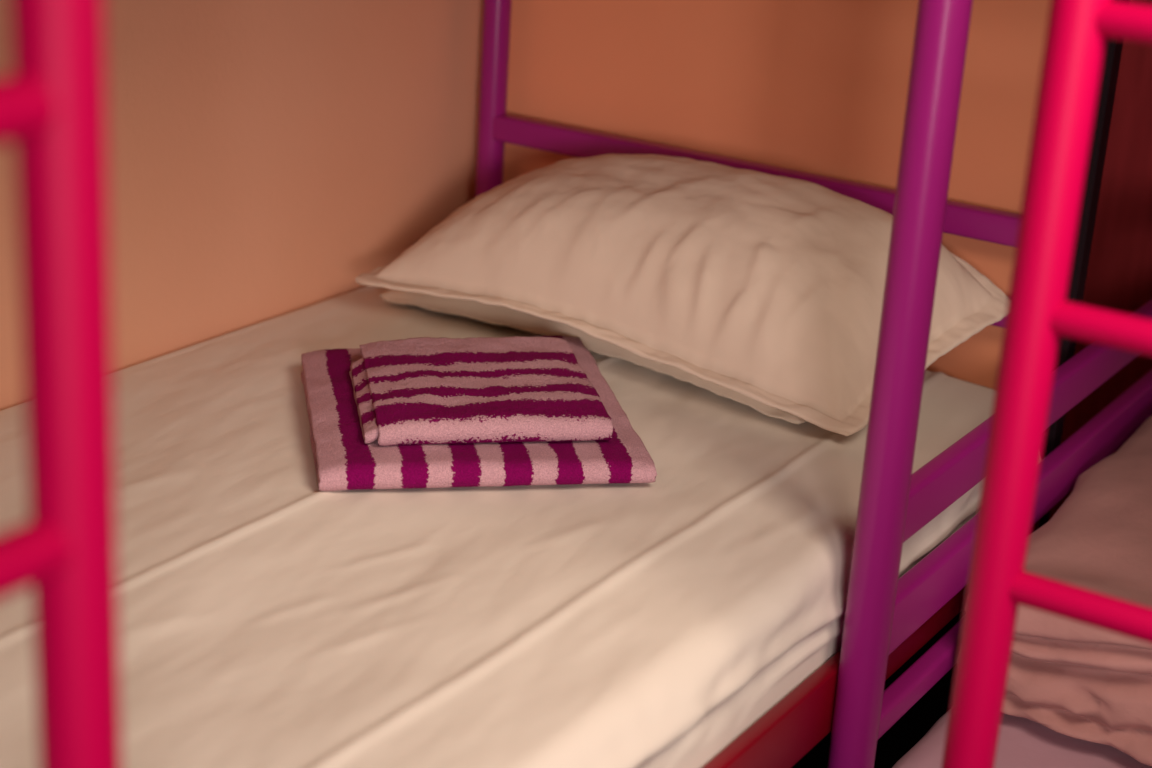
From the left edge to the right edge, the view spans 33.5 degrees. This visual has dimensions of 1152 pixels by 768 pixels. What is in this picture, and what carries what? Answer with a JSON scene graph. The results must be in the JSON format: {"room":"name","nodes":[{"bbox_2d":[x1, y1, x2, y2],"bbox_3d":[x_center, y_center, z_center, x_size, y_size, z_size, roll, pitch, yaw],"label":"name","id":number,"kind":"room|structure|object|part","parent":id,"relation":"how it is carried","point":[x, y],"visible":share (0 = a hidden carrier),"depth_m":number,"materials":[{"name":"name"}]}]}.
{"room":"dormitory","nodes":[
{"label":"dormitory","id":0,"kind":"room"},
{"bbox_2d":[0,0,482,410],"bbox_3d":[-1.331,-0.107,1.157,0.098,2.600,4.272,15,23,29],"label":"wall","id":1,"kind":"structure","parent":0,"point":[265,157],"depth_m":2.53,"materials":[{"name":"paint"}]},
{"bbox_2d":[474,0,1050,388],"bbox_3d":[0.199,-0.553,2.666,0.974,2.600,0.030,15,23,29],"label":"wall","id":2,"kind":"structure","parent":0,"point":[820,87],"depth_m":2.63,"materials":[{"name":"paint"}]},
{"bbox_2d":[791,609,963,767],"bbox_3d":[0.205,0.394,2.936,0.939,0.640,0.008,15,23,29],"label":"floor","id":3,"kind":"structure","parent":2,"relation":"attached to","point":[918,720],"depth_m":2.77,"materials":[{"name":"black"}]},
{"bbox_2d":[1039,0,1129,527],"bbox_3d":[0.643,-0.431,2.406,0.082,2.600,0.034,15,23,29],"label":"trim","id":4,"kind":"structure","parent":2,"relation":"attached to","point":[1110,62],"depth_m":2.44,"materials":[{"name":"black"}]},
{"bbox_2d":[1048,0,1151,520],"bbox_3d":[2.353,-0.570,3.096,4.160,2.600,0.100,15,23,29],"label":"wall","id":5,"kind":"structure","parent":0,"point":[1119,273],"depth_m":3.94,"materials":[{"name":"red paint"}]},
{"bbox_3d":[0.725,1.420,1.271,4.180,0.100,5.900,15,23,29],"label":"floor","id":6,"kind":"structure","parent":0,"visible":0},
{"bbox_2d":[475,0,1039,767],"bbox_3d":[-0.309,0.004,1.843,0.972,2.050,2.091,15,23,29],"label":"bunk bed","id":7,"kind":"object","parent":6,"relation":"on","point":[790,729],"visible":0.13,"depth_m":2.54,"materials":[{"name":"purple metal"}]},
{"bbox_2d":[0,0,121,767],"bbox_3d":[-0.355,0.345,0.887,0.041,2.050,0.385,15,23,29],"label":"ladder","id":8,"kind":"object","parent":7,"relation":"attached to","point":[53,100],"visible":1,"depth_m":0.90,"materials":[{"name":"pink metal"}]},
{"bbox_3d":[-0.128,-0.359,2.883,0.041,2.050,0.041,15,23,29],"label":"head post","id":9,"kind":"part","parent":7,"relation":"part of","materials":[{"name":"purple metal"}]},
{"bbox_2d":[0,286,994,767],"bbox_3d":[-0.330,0.238,1.935,0.964,0.175,2.014,15,23,29],"label":"mattress","id":10,"kind":"object","parent":7,"relation":"on","point":[268,618],"visible":0.53,"depth_m":1.89,"materials":[{"name":"beige fabric"}]},
{"bbox_2d":[301,335,656,490],"bbox_3d":[-0.134,0.025,2.264,0.372,0.033,0.438,-1,20,-12],"label":"bath towel","id":11,"kind":"object","parent":10,"relation":"on","point":[343,460],"visible":0.39,"depth_m":2.09,"materials":[{"name":"fabric"}]},
{"bbox_2d":[349,336,612,445],"bbox_3d":[-0.121,0.004,2.234,0.277,0.034,0.298,-1,20,-12],"label":"hand towel","id":12,"kind":"object","parent":11,"relation":"on","point":[421,390],"visible":1,"depth_m":2.18,"materials":[{"name":"pink fabric"}]},
{"bbox_2d":[379,290,806,423],"bbox_3d":[0.067,-0.106,2.588,0.708,0.080,0.323,15,23,29],"label":"pillow","id":13,"kind":"object","parent":10,"relation":"on","point":[497,315],"visible":0.18,"depth_m":2.54,"materials":[{"name":"beige fabric"}]},
{"bbox_2d":[355,154,1007,435],"bbox_3d":[0.128,-0.164,2.502,0.830,0.228,0.354,15,23,29],"label":"pillow","id":14,"kind":"object","parent":10,"relation":"on","point":[768,289],"visible":0.96,"depth_m":2.40,"materials":[{"name":"beige fabric"}]},
{"bbox_3d":[0.233,-0.184,2.694,0.855,0.037,0.032,15,23,29],"label":"headboard rail","id":15,"kind":"part","parent":7,"relation":"part of","materials":[{"name":"purple metal"}]},
{"bbox_3d":[0.240,-0.288,2.657,0.855,0.039,0.032,15,23,29],"label":"headboard rail","id":16,"kind":"part","parent":7,"relation":"part of","materials":[{"name":"purple metal"}]},
{"bbox_3d":[0.062,0.428,1.726,0.019,0.076,2.018,15,23,29],"label":"rail","id":17,"kind":"part","parent":7,"relation":"part of","materials":[{"name":"metal"}]},
{"bbox_2d":[827,0,1151,767],"bbox_3d":[1.287,-0.119,2.468,1.053,2.050,2.079,15,23,29],"label":"bunk bed","id":18,"kind":"object","parent":6,"relation":"on","point":[883,610],"visible":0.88,"depth_m":1.95,"materials":[{"name":"purple metal"}]},
{"bbox_3d":[0.317,0.023,1.901,0.049,2.050,0.049,15,23,29],"label":"post","id":19,"kind":"part","parent":18,"relation":"part of","materials":[{"name":"purple metal"}]},
{"bbox_3d":[0.835,0.130,2.851,0.025,0.032,2.010,15,23,29],"label":"rail","id":20,"kind":"part","parent":18,"relation":"part of","materials":[{"name":"purple metal"}]},
{"bbox_3d":[0.842,0.017,2.810,0.025,0.066,2.010,15,23,29],"label":"rail","id":21,"kind":"part","parent":18,"relation":"part of","materials":[{"name":"purple metal"}]},
{"bbox_2d":[892,711,1151,767],"bbox_3d":[1.250,0.396,2.653,0.990,0.235,2.003,15,23,29],"label":"mattress","id":22,"kind":"object","parent":18,"relation":"on","point":[1022,742],"visible":0.12,"depth_m":2.15,"materials":[{"name":"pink fabric"}]},
{"bbox_2d":[1002,416,1151,765],"bbox_3d":[1.262,0.166,2.607,0.939,0.218,1.665,15,23,29],"label":"duvet","id":23,"kind":"object","parent":22,"relation":"on","point":[1074,679],"visible":0.74,"depth_m":2.15,"materials":[{"name":"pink fabric"}]},
{"bbox_3d":[0.850,-0.104,2.767,0.025,0.058,2.010,15,23,29],"label":"guard rail","id":24,"kind":"part","parent":18,"relation":"part of","materials":[{"name":"purple metal"}]},
{"bbox_2d":[941,0,1151,767],"bbox_3d":[0.579,0.164,1.555,0.446,2.050,0.292,15,23,29],"label":"ladder","id":25,"kind":"object","parent":6,"relation":"on","point":[1038,312],"visible":1,"depth_m":1.48,"materials":[{"name":"pink metal"}]}
]}

